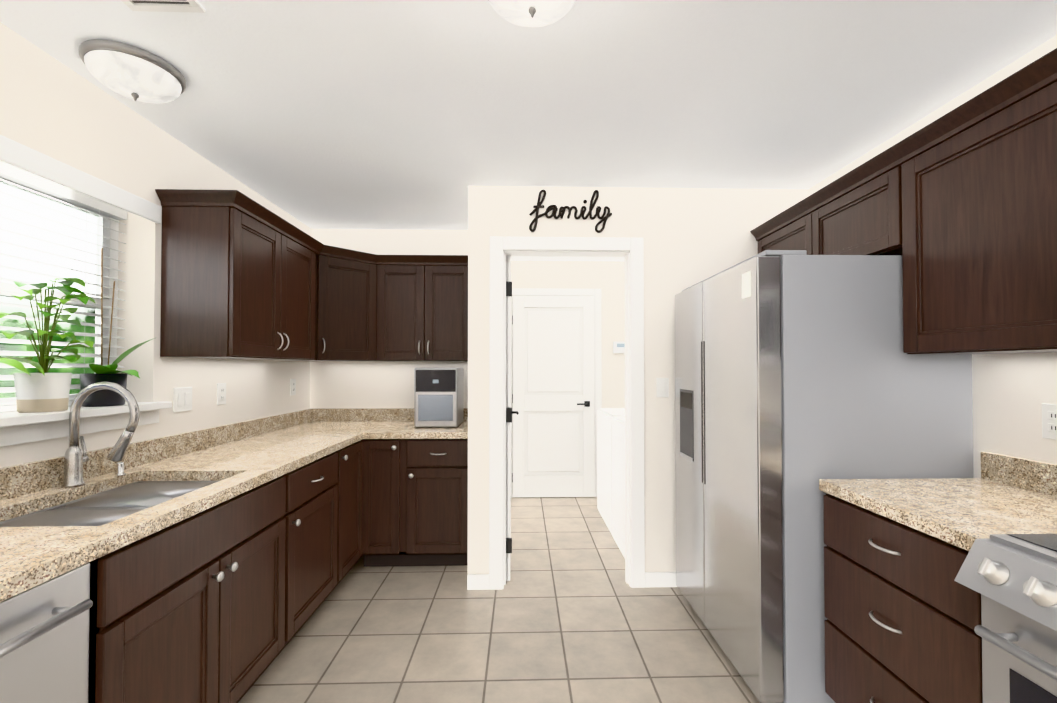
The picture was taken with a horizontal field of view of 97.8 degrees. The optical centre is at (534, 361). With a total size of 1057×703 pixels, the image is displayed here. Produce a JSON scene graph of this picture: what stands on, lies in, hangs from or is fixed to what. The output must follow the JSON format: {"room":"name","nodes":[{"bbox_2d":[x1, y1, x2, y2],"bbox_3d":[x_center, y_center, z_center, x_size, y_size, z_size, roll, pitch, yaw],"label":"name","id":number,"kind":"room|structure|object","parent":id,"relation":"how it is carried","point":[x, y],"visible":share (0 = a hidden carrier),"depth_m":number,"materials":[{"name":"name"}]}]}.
{"room":"kitchen","nodes":[
{"label":"kitchen","id":0,"kind":"room"},
{"bbox_2d":[0,22,310,510],"bbox_3d":[-1.787,0.117,0.588,0.220,2.420,6.320,0,-1,-2],"label":"wall","id":1,"kind":"structure","parent":0,"point":[52,107],"depth_m":2.08,"materials":[{"name":"paint"}]},
{"bbox_2d":[0,135,161,411],"bbox_3d":[-1.800,-0.272,1.398,0.240,0.888,1.397,0,-1,-2],"label":"window","id":2,"kind":"structure","parent":1,"relation":"in","point":[58,219],"depth_m":1.80,"materials":[{"name":"white plastic"}]},
{"bbox_2d":[0,401,171,446],"bbox_3d":[-1.780,0.222,1.390,0.280,0.095,1.445,0,-1,-2],"label":"window sill","id":3,"kind":"structure","parent":1,"relation":"attached to","point":[16,427],"depth_m":1.64,"materials":[{"name":"white wood"}]},
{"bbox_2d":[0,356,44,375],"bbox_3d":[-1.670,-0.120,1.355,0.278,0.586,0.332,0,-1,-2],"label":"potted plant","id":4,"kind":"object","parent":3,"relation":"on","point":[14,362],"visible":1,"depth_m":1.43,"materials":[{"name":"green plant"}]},
{"bbox_2d":[0,278,94,412],"bbox_3d":[-1.743,-0.066,1.643,0.144,0.487,0.230,0,-1,-2],"label":"potted plant","id":5,"kind":"object","parent":3,"relation":"on","point":[40,392],"visible":0.98,"depth_m":1.62,"materials":[{"name":"green plant"}]},
{"bbox_2d":[79,248,151,406],"bbox_3d":[-1.702,-0.136,1.881,0.240,0.632,0.222,0,-1,-2],"label":"potted plant","id":6,"kind":"object","parent":3,"relation":"on","point":[105,397],"visible":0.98,"depth_m":1.84,"materials":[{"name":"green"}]},
{"bbox_2d":[173,387,191,411],"bbox_3d":[-1.720,0.187,2.260,0.008,0.118,0.121,0,-1,-2],"label":"light switch","id":7,"kind":"object","parent":1,"relation":"attached to","point":[182,398],"visible":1,"depth_m":2.25,"materials":[{"name":"white plastic"}]},
{"bbox_2d":[217,383,225,404],"bbox_3d":[-1.728,0.181,2.550,0.008,0.118,0.075,0,-1,-2],"label":"outlet","id":8,"kind":"object","parent":1,"relation":"attached to","point":[221,393],"visible":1,"depth_m":2.54,"materials":[{"name":"white plastic"}]},
{"bbox_2d":[155,189,326,360],"bbox_3d":[-1.549,-0.392,2.605,0.366,0.758,0.954,0,-1,-2],"label":"upper cabinet","id":9,"kind":"object","parent":1,"relation":"attached to","point":[243,276],"depth_m":2.16,"materials":[{"name":"brown wood"}]},
{"bbox_2d":[290,379,295,394],"bbox_3d":[-1.751,0.188,3.350,0.008,0.118,0.075,0,-1,-2],"label":"outlet","id":10,"kind":"object","parent":1,"relation":"attached to","point":[292,386],"visible":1,"depth_m":3.34,"materials":[{"name":"white plastic"}]},
{"bbox_2d":[310,229,467,408],"bbox_3d":[-1.095,0.164,3.709,1.340,2.420,0.120,0,-1,-2],"label":"wall","id":11,"kind":"structure","parent":0,"point":[361,384],"depth_m":3.65,"materials":[{"name":"paint"}]},
{"bbox_2d":[327,245,382,360],"bbox_3d":[-1.417,-0.381,3.339,0.672,0.758,0.613,0,-1,-2],"label":"upper cabinet","id":12,"kind":"object","parent":11,"relation":"attached to","point":[354,278],"depth_m":3.22,"materials":[{"name":"brown wood"}]},
{"bbox_2d":[383,255,467,361],"bbox_3d":[-0.808,-0.379,3.480,0.776,0.758,0.366,0,-1,-2],"label":"upper cabinet","id":13,"kind":"object","parent":11,"relation":"attached to","point":[425,297],"depth_m":3.34,"materials":[{"name":"brown wood"}]},
{"bbox_2d":[238,497,759,702],"bbox_3d":[0.022,1.366,1.161,3.730,0.060,7.400,0,-1,-2],"label":"floor","id":14,"kind":"structure","parent":0,"point":[567,614],"depth_m":2.26,"materials":[{"name":"tile"}]},
{"bbox_2d":[0,563,92,702],"bbox_3d":[-1.332,0.904,0.805,0.643,0.853,0.604,0,-1,-2],"label":"dishwasher","id":15,"kind":"object","parent":14,"relation":"on","point":[44,640],"visible":0.77,"depth_m":1.01,"materials":[{"name":"silver metal"}]},
{"bbox_2d":[88,439,467,702],"bbox_3d":[-1.023,0.907,1.154,1.336,0.858,3.730,0,-1,-2],"label":"base cabinet","id":16,"kind":"object","parent":14,"relation":"on","point":[222,602],"visible":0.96,"depth_m":1.06,"materials":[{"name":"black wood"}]},
{"bbox_2d":[0,408,467,601],"bbox_3d":[-1.032,0.410,1.460,1.336,0.140,4.368,0,-1,-2],"label":"countertop","id":17,"kind":"structure","parent":16,"relation":"on","point":[236,459],"depth_m":1.83,"materials":[{"name":"stone"}]},
{"bbox_2d":[61,382,139,487],"bbox_3d":[-1.543,0.258,1.660,0.258,0.368,0.094,0,-1,-2],"label":"pull-down faucet","id":18,"kind":"object","parent":17,"relation":"on","point":[76,457],"visible":1,"depth_m":1.63,"materials":[{"name":"silver metal"}]},
{"bbox_2d":[0,481,218,526],"bbox_3d":[-1.377,0.588,1.544,0.455,0.210,0.680,0,-1,-2],"label":"double-bowl sink","id":19,"kind":"object","parent":17,"relation":"in","point":[104,507],"visible":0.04,"depth_m":1.54,"materials":[{"name":"silver metal"}]},
{"bbox_2d":[114,462,125,475],"bbox_3d":[-1.611,0.418,1.794,0.034,0.051,0.033,0,-1,-2],"label":"soap dispenser","id":20,"kind":"object","parent":17,"relation":"on","point":[119,468],"visible":1,"depth_m":1.79,"materials":[{"name":"silver metal"}]},
{"bbox_2d":[414,368,463,427],"bbox_3d":[-0.691,0.258,3.386,0.300,0.420,0.366,0,-1,-2],"label":"ice maker","id":21,"kind":"object","parent":17,"relation":"on","point":[438,397],"visible":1,"depth_m":3.21,"materials":[{"name":"silver metal"}]},
{"bbox_2d":[597,408,624,533],"bbox_3d":[0.956,0.843,3.990,0.722,1.070,0.685,0,-1,-2],"label":"dryer","id":22,"kind":"object","parent":14,"relation":"on","point":[605,416],"visible":0.23,"depth_m":3.93,"materials":[{"name":"white metal"}]},
{"bbox_2d":[612,416,624,557],"bbox_3d":[0.976,0.833,3.290,0.722,1.070,0.685,0,-1,-2],"label":"washer","id":23,"kind":"object","parent":14,"relation":"on","point":[618,478],"visible":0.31,"depth_m":3.37,"materials":[{"name":"white metal"}]},
{"bbox_2d":[675,250,973,702],"bbox_3d":[1.255,0.465,2.238,0.844,1.773,0.955,0,-1,-2],"label":"refrigerator","id":24,"kind":"object","parent":14,"relation":"on","point":[799,374],"visible":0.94,"depth_m":1.77,"materials":[{"name":"grey metal"}]},
{"bbox_2d":[823,493,982,702],"bbox_3d":[1.416,0.898,0.546,0.674,0.858,2.378,0,-1,-2],"label":"base cabinet","id":25,"kind":"object","parent":14,"relation":"on","point":[902,611],"visible":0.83,"depth_m":1.39,"materials":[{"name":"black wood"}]},
{"bbox_2d":[819,452,1056,550],"bbox_3d":[1.429,0.397,0.555,0.648,0.140,2.380,0,-1,-2],"label":"countertop","id":26,"kind":"structure","parent":25,"relation":"on","point":[1005,494],"depth_m":1.48,"materials":[{"name":"stone"}]},
{"bbox_2d":[954,534,1056,702],"bbox_3d":[1.375,0.840,0.737,0.730,0.980,0.764,0,-1,-2],"label":"range","id":27,"kind":"object","parent":14,"relation":"on","point":[1011,579],"visible":1,"depth_m":1.02,"materials":[{"name":"silver metal"}]},
{"bbox_2d":[0,0,1056,261],"bbox_3d":[0.022,-1.124,1.198,3.730,0.080,7.400,0,-1,-2],"label":"ceiling","id":28,"kind":"structure","parent":0,"point":[368,114],"depth_m":1.80,"materials":[{"name":"paint"}]},
{"bbox_2d":[79,39,185,102],"bbox_3d":[-1.458,-1.012,1.685,0.296,0.125,0.296,0,-1,-2],"label":"light","id":29,"kind":"object","parent":28,"relation":"attached to","point":[135,73],"visible":1,"depth_m":1.61,"materials":[{"name":"grey glass"}]},
{"bbox_2d":[121,0,205,12],"bbox_3d":[-1.115,-1.076,1.251,0.220,0.012,0.330,0,-1,-2],"label":"ceiling vent","id":30,"kind":"object","parent":28,"relation":"in","point":[168,5],"visible":1,"depth_m":1.39,"materials":[{"name":"white metal"}]},
{"bbox_2d":[488,0,576,26],"bbox_3d":[-0.006,-1.018,1.286,0.296,0.125,0.296,0,-1,-2],"label":"ceiling light","id":31,"kind":"object","parent":28,"relation":"attached to","point":[532,13],"visible":1,"depth_m":1.31,"materials":[{"name":"grey glass"}]},
{"bbox_2d":[511,261,624,496],"bbox_3d":[0.649,0.180,4.824,1.970,2.420,0.150,0,-1,-2],"label":"wall","id":32,"kind":"structure","parent":0,"point":[607,278],"depth_m":4.76,"materials":[{"name":"paint"}]},
{"bbox_2d":[512,296,594,496],"bbox_3d":[0.196,0.356,4.683,0.838,2.048,0.093,0,-1,-2],"label":"laundry door","id":33,"kind":"structure","parent":32,"relation":"in","point":[553,402],"depth_m":4.70,"materials":[{"name":"white wood"}]},
{"bbox_2d":[511,288,601,497],"bbox_3d":[0.197,0.321,4.725,0.990,2.135,0.014,0,-1,-2],"label":"door frame","id":34,"kind":"structure","parent":32,"relation":"attached to","point":[596,293],"depth_m":4.73,"materials":[{"name":"white wood"}]},
{"bbox_2d":[613,342,624,352],"bbox_3d":[0.896,-0.141,4.746,0.170,0.120,0.028,0,-1,-2],"label":"thermostat panel","id":35,"kind":"object","parent":32,"relation":"attached to","point":[618,347],"visible":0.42,"depth_m":4.73,"materials":[{"name":"white plastic"}]},
{"bbox_2d":[468,186,807,573],"bbox_3d":[0.645,0.151,2.858,2.090,2.420,0.120,0,-1,-2],"label":"wall","id":36,"kind":"structure","parent":0,"point":[692,236],"depth_m":2.78,"materials":[{"name":"paint"}]},
{"bbox_2d":[506,255,518,580],"bbox_3d":[-0.158,0.352,3.222,0.096,2.013,0.767,0,-1,-2],"label":"door leaf","id":37,"kind":"structure","parent":36,"relation":"in","point":[509,412],"depth_m":2.85,"materials":[{"name":"white wood"}]},
{"bbox_2d":[489,236,644,589],"bbox_3d":[0.195,0.306,2.843,0.933,2.110,0.152,0,-1,-2],"label":"door frame","id":38,"kind":"structure","parent":36,"relation":"attached to","point":[630,250],"depth_m":2.78,"materials":[{"name":"white wood"}]},
{"bbox_2d":[529,189,611,232],"bbox_3d":[0.222,-0.908,2.793,0.506,0.262,0.016,0,-1,-2],"label":"family sign","id":39,"kind":"object","parent":36,"relation":"attached to","point":[554,208],"visible":1,"depth_m":2.79,"materials":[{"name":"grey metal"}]},
{"bbox_2d":[467,572,676,589],"bbox_3d":[0.646,1.315,2.773,2.088,0.090,0.012,0,-1,-2],"label":"baseboard","id":40,"kind":"structure","parent":36,"relation":"attached to","point":[652,580],"depth_m":2.77,"materials":[{"name":"white wood"}]},
{"bbox_2d":[656,378,668,396],"bbox_3d":[0.778,0.160,2.797,0.075,0.118,0.008,0,-1,-2],"label":"light switch","id":41,"kind":"object","parent":36,"relation":"attached to","point":[662,387],"visible":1,"depth_m":2.79,"materials":[{"name":"white plastic"}]},
{"bbox_2d":[808,35,1056,477],"bbox_3d":[1.811,0.127,1.230,0.150,2.420,7.400,0,-1,-2],"label":"wall","id":42,"kind":"structure","parent":0,"point":[1011,393],"depth_m":1.68,"materials":[{"name":"paint"}]},
{"bbox_2d":[754,200,801,253],"bbox_3d":[1.536,-0.615,2.539,0.324,0.373,0.586,0,-1,-2],"label":"upper cabinet","id":43,"kind":"object","parent":42,"relation":"attached to","point":[784,232],"depth_m":2.54,"materials":[{"name":"brown wood"}]},
{"bbox_2d":[802,148,893,254],"bbox_3d":[1.550,-0.622,2.058,0.324,0.373,0.586,0,-1,-2],"label":"upper cabinet","id":44,"kind":"object","parent":42,"relation":"attached to","point":[854,214],"depth_m":1.99,"materials":[{"name":"brown wood"}]},
{"bbox_2d":[894,48,1056,353],"bbox_3d":[1.567,-0.424,1.454,0.324,0.788,0.615,0,-1,-2],"label":"upper cabinet","id":45,"kind":"object","parent":42,"relation":"attached to","point":[956,208],"depth_m":1.45,"materials":[{"name":"brown wood"}]},
{"bbox_2d":[1042,403,1056,439],"bbox_3d":[1.723,0.201,1.527,0.008,0.118,0.075,0,-1,-2],"label":"outlet","id":46,"kind":"object","parent":42,"relation":"attached to","point":[1049,421],"visible":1,"depth_m":1.54,"materials":[{"name":"white plastic"}]}
]}

